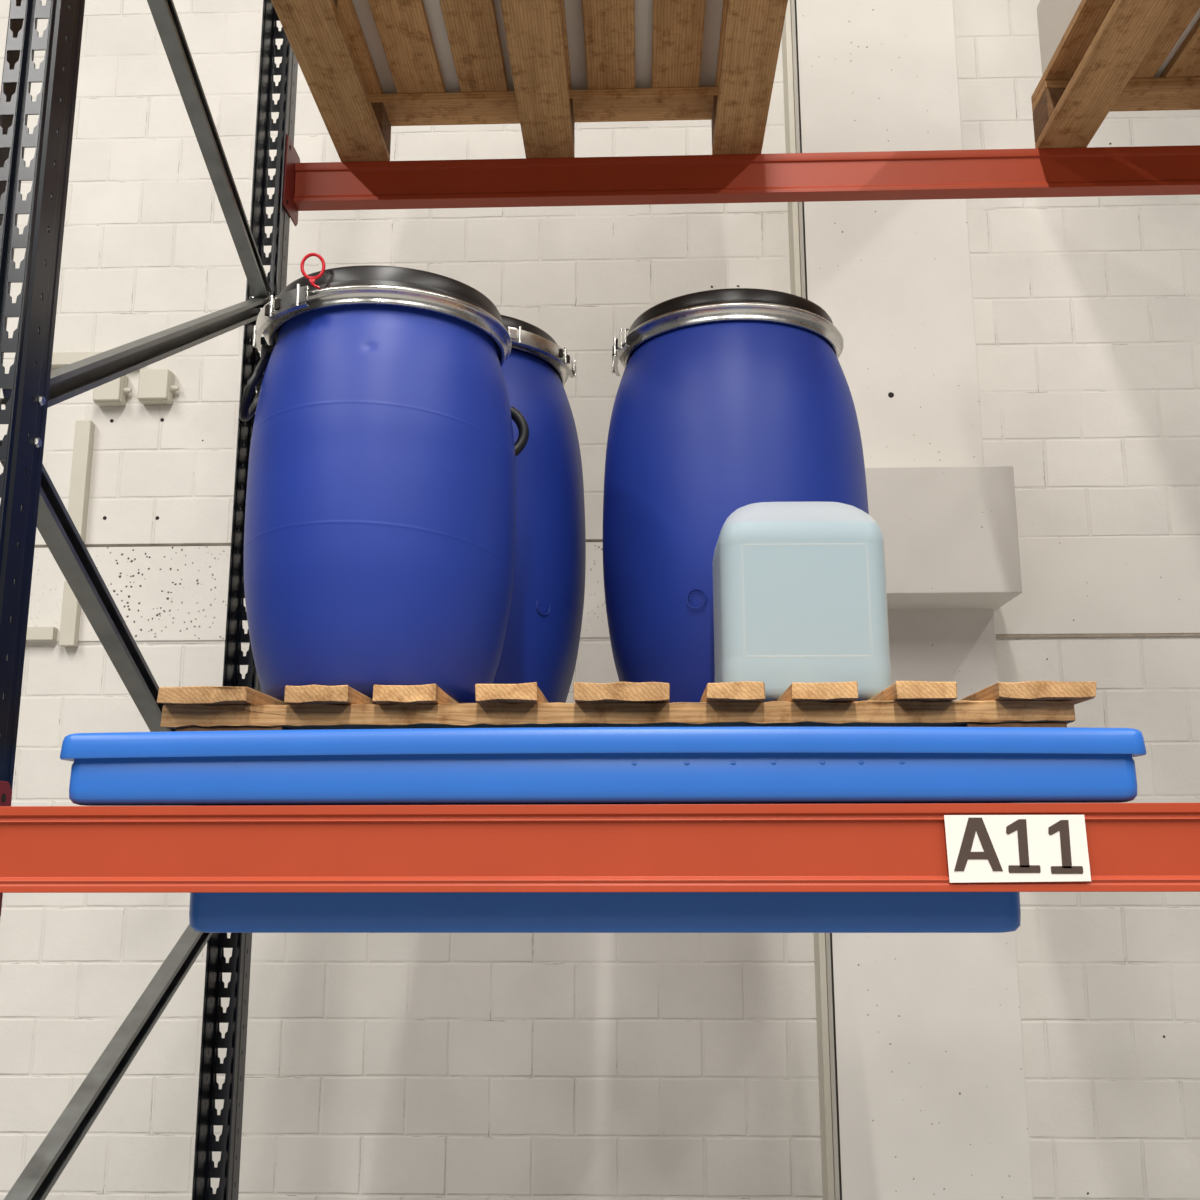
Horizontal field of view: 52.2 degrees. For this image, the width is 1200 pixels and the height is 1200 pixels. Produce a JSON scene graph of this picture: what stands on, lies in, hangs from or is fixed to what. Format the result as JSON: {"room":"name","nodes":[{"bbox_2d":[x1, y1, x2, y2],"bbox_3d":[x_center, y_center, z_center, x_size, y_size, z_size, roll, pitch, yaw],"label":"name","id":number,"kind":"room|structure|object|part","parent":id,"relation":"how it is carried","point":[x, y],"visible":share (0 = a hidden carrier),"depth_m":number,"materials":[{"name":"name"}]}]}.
{"room":"industrial hall","nodes":[
{"label":"industrial hall","id":0,"kind":"room"},
{"bbox_2d":[0,0,1199,1199],"bbox_3d":[0.129,-1.911,4.670,14.000,8.800,0.200,0,-11,2],"label":"wall","id":1,"kind":"structure","parent":0,"point":[379,1066],"depth_m":4.08,"materials":[{"name":"white brick"}]},
{"bbox_2d":[26,627,57,640],"bbox_3d":[-1.970,0.118,4.205,0.202,0.045,0.040,0,-11,2],"label":"cable trunking","id":2,"kind":"object","parent":1,"relation":"attached to","point":[33,633],"visible":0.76,"depth_m":4.18,"materials":[{"name":"beige plastic"}]},
{"bbox_2d":[59,581,80,646],"bbox_3d":[-1.820,0.048,4.215,0.052,0.225,0.040,0,-11,2],"label":"cable trunking","id":3,"kind":"object","parent":1,"relation":"attached to","point":[71,608],"visible":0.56,"depth_m":4.20,"materials":[{"name":"beige plastic"}]},
{"bbox_2d":[51,352,101,368],"bbox_3d":[-1.862,-0.862,4.400,0.422,0.047,0.040,0,-11,2],"label":"cable trunking","id":4,"kind":"object","parent":1,"relation":"attached to","point":[59,359],"visible":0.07,"depth_m":4.38,"materials":[{"name":"beige plastic"}]},
{"bbox_2d":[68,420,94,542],"bbox_3d":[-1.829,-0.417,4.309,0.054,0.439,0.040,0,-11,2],"label":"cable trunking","id":5,"kind":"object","parent":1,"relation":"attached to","point":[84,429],"visible":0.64,"depth_m":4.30,"materials":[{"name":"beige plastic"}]},
{"bbox_2d":[93,375,131,405],"bbox_3d":[-1.735,-0.753,4.364,0.124,0.113,0.060,0,-11,2],"label":"junction box","id":6,"kind":"object","parent":1,"relation":"attached to","point":[114,392],"visible":0.69,"depth_m":4.33,"materials":[{"name":"beige plastic"}]},
{"bbox_2d":[137,369,178,404],"bbox_3d":[-1.570,-0.760,4.360,0.134,0.116,0.060,0,-11,2],"label":"junction box","id":7,"kind":"object","parent":1,"relation":"attached to","point":[155,386],"visible":1,"depth_m":4.33,"materials":[{"name":"beige plastic"}]},
{"bbox_2d":[14,542,609,641],"bbox_3d":[-3.068,-0.006,4.309,7.600,0.335,0.056,0,-11,2],"label":"trim","id":8,"kind":"structure","parent":1,"relation":"attached to","point":[161,593],"depth_m":4.23,"materials":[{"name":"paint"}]},
{"bbox_2d":[35,539,602,546],"bbox_3d":[-3.069,-0.179,4.319,7.600,0.009,0.007,0,-11,2],"label":"trim","id":9,"kind":"structure","parent":1,"relation":"attached to","point":[587,540],"depth_m":4.27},
{"bbox_2d":[782,0,834,1199],"bbox_3d":[0.690,-1.947,4.496,0.020,8.800,0.120,0,-11,2],"label":"trim","id":10,"kind":"structure","parent":1,"relation":"attached to","point":[827,1162],"depth_m":3.84,"materials":[{"name":"beige plastic"}]},
{"bbox_2d":[794,0,841,1199],"bbox_3d":[0.698,-1.979,4.338,0.003,8.800,0.021,0,-11,2],"label":"trim","id":11,"kind":"structure","parent":1,"relation":"attached to","point":[831,947],"depth_m":3.71,"materials":[{"name":"black"}]},
{"bbox_2d":[790,0,1032,1199],"bbox_3d":[0.979,-1.955,4.458,0.557,8.800,0.280,0,-11,2],"label":"pillar","id":12,"kind":"structure","parent":1,"relation":"attached to","point":[932,1100],"depth_m":4.02,"materials":[{"name":"paint"}]},
{"bbox_2d":[865,466,1021,610],"bbox_3d":[0.943,-0.184,3.855,0.650,0.399,0.300,0,-11,2],"label":"wall box","id":13,"kind":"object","parent":1,"relation":"attached to","point":[950,533],"depth_m":3.71,"materials":[{"name":"paint"}]},
{"bbox_2d":[994,536,1199,634],"bbox_3d":[4.188,-0.066,4.084,5.880,0.335,0.056,0,-11,2],"label":"trim","id":14,"kind":"structure","parent":1,"relation":"attached to","point":[1071,585],"depth_m":4.13,"materials":[{"name":"paint"}]},
{"bbox_2d":[995,633,1199,637],"bbox_3d":[4.195,0.099,4.025,5.865,0.009,0.007,0,-11,2],"label":"trim","id":15,"kind":"structure","parent":1,"relation":"attached to","point":[1194,634],"depth_m":4.10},
{"bbox_3d":[-0.120,0.853,-4.099,14.000,0.100,16.300,0,-11,2],"label":"floor","id":16,"kind":"structure","parent":0,"visible":0},
{"bbox_2d":[0,0,297,1199],"bbox_3d":[-0.784,-0.467,2.233,0.120,5.006,1.170,0,-11,2],"label":"frame","id":17,"kind":"object","parent":16,"relation":"on","point":[30,387],"visible":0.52,"depth_m":1.89,"materials":[{"name":"dark painted steel"},{"name":"galvanised steel"}]},
{"bbox_2d":[0,781,1199,916],"bbox_3d":[0.599,0.302,1.469,2.728,0.180,0.113,0,-11,2],"label":"beam","id":18,"kind":"structure","parent":17,"relation":"attached to","point":[1133,847],"depth_m":1.44,"materials":[{"name":"red"}]},
{"bbox_2d":[60,727,1146,932],"bbox_3d":[0.015,0.395,2.049,1.302,0.245,1.257,0,-11,2],"label":"tray","id":19,"kind":"object","parent":18,"relation":"on","point":[543,765],"visible":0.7,"depth_m":1.47,"materials":[{"name":"blue plastic"}]},
{"bbox_2d":[157,681,1096,730],"bbox_3d":[0.044,0.284,2.089,1.218,0.149,1.072,0,-11,2],"label":"wooden pallet","id":20,"kind":"object","parent":19,"relation":"on","point":[903,703],"visible":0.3,"depth_m":1.59,"materials":[{"name":"brown wood"}]},
{"bbox_2d":[239,265,528,702],"bbox_3d":[-0.346,-0.150,1.949,0.421,0.648,0.425,-5,-12,23],"label":"drum","id":21,"kind":"object","parent":20,"relation":"on","point":[380,527],"visible":0.98,"depth_m":1.78,"materials":[{"name":"blue plastic"},{"name":"black plastic"},{"name":"galvanised steel"}]},
{"bbox_3d":[-0.547,-0.342,1.952,0.052,0.118,0.097,0,-11,2],"label":"handle","id":22,"kind":"part","parent":21,"relation":"part of","materials":[{"name":"black plastic"}]},
{"bbox_3d":[-0.506,-0.438,1.898,0.037,0.032,0.212,8,-14,-33],"label":"lever","id":23,"kind":"part","parent":21,"relation":"part of","materials":[{"name":"metal"}]},
{"bbox_2d":[300,253,325,288],"bbox_3d":[-0.430,-0.492,1.831,0.037,0.058,0.005,1,-11,-4],"label":"seal","id":24,"kind":"object","parent":21,"relation":"on","point":[312,279],"visible":1,"depth_m":1.83,"materials":[{"name":"red plastic"}]},
{"bbox_3d":[-0.345,-0.440,2.009,0.385,0.056,0.385,0,-11,2],"label":"lid","id":25,"kind":"part","parent":21,"relation":"part of","materials":[{"name":"black plastic"}]},
{"bbox_3d":[-0.136,-0.275,2.014,0.037,0.090,0.018,2,-12,-10],"label":"handle","id":26,"kind":"part","parent":21,"relation":"part of","materials":[{"name":"black plastic"}]},
{"bbox_2d":[493,315,585,702],"bbox_3d":[-0.278,-0.124,2.416,0.500,0.784,0.500,-5,-12,23],"label":"drum","id":27,"kind":"object","parent":20,"relation":"on","point":[542,639],"visible":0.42,"depth_m":2.27,"materials":[{"name":"blue plastic"},{"name":"black plastic"},{"name":"galvanised steel"}]},
{"bbox_3d":[-0.279,-0.480,2.488,0.420,0.057,0.420,0,-11,2],"label":"lid","id":28,"kind":"part","parent":27,"relation":"part of","materials":[{"name":"black plastic"}]},
{"bbox_3d":[-0.102,-0.481,2.372,0.037,0.030,0.222,-7,-14,32],"label":"lever","id":29,"kind":"part","parent":27,"relation":"part of","materials":[{"name":"metal"}]},
{"bbox_2d":[603,288,868,702],"bbox_3d":[0.255,-0.142,2.322,0.500,0.780,0.500,0,-11,2],"label":"drum","id":30,"kind":"object","parent":20,"relation":"on","point":[726,401],"visible":0.64,"depth_m":2.14,"materials":[{"name":"blue plastic"},{"name":"black plastic"},{"name":"galvanised steel"}]},
{"bbox_3d":[0.037,-0.479,2.369,0.022,0.037,0.153,1,-12,-6],"label":"lever","id":31,"kind":"part","parent":30,"relation":"part of","materials":[{"name":"metal"}]},
{"bbox_3d":[0.254,-0.497,2.394,0.420,0.056,0.420,0,-11,2],"label":"lid","id":32,"kind":"part","parent":30,"relation":"part of","materials":[{"name":"black plastic"}]},
{"bbox_2d":[712,502,891,701],"bbox_3d":[0.305,0.008,1.895,0.249,0.315,0.190,0,-11,1],"label":"canister","id":33,"kind":"object","parent":20,"relation":"on","point":[800,591],"visible":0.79,"depth_m":1.80,"materials":[{"name":"pale blue plastic"}]},
{"bbox_2d":[944,815,1090,882],"bbox_3d":[0.484,0.288,1.419,0.164,0.077,0.001,0,-11,2],"label":"sign","id":34,"kind":"object","parent":18,"relation":"attached to","point":[980,848],"visible":1,"depth_m":1.42,"materials":[{"name":"white"}]},
{"bbox_2d":[283,134,1199,225],"bbox_3d":[0.631,-1.003,2.862,2.728,0.180,0.113,0,-11,2],"label":"beam","id":35,"kind":"structure","parent":17,"relation":"attached to","point":[1139,170],"depth_m":2.89,"materials":[{"name":"red metal"}]},
{"bbox_2d":[271,0,787,161],"bbox_3d":[-0.137,-1.232,2.372,1.000,0.144,1.150,0,-11,2],"label":"wooden pallet","id":36,"kind":"object","parent":35,"relation":"on","point":[326,38],"visible":1,"depth_m":2.69,"materials":[{"name":"brown wood"}]},
{"bbox_2d":[352,0,722,93],"bbox_3d":[-0.138,-1.891,2.506,0.961,1.201,1.100,0,-11,2],"label":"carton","id":37,"kind":"object","parent":36,"relation":"on","point":[573,8],"visible":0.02,"depth_m":2.72,"materials":[{"name":"grey cardboard"}]},
{"bbox_3d":[0.596,-1.222,1.778,2.728,0.180,0.113,0,-11,2],"label":"beam","id":38,"kind":"structure","parent":17,"relation":"attached to","visible":0},
{"bbox_2d":[1031,0,1199,147],"bbox_3d":[1.472,-1.245,2.322,0.930,0.144,1.150,0,-11,2],"label":"wooden pallet","id":39,"kind":"object","parent":38,"relation":"on","point":[1108,57],"visible":1,"depth_m":2.69,"materials":[{"name":"brown wood"}]},
{"bbox_2d":[1037,0,1199,77],"bbox_3d":[1.472,-1.424,2.359,0.891,0.221,1.100,0,-11,2],"label":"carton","id":40,"kind":"object","parent":39,"relation":"on","point":[1054,17],"visible":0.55,"depth_m":2.81,"materials":[{"name":"beige cardboard"}]}
]}

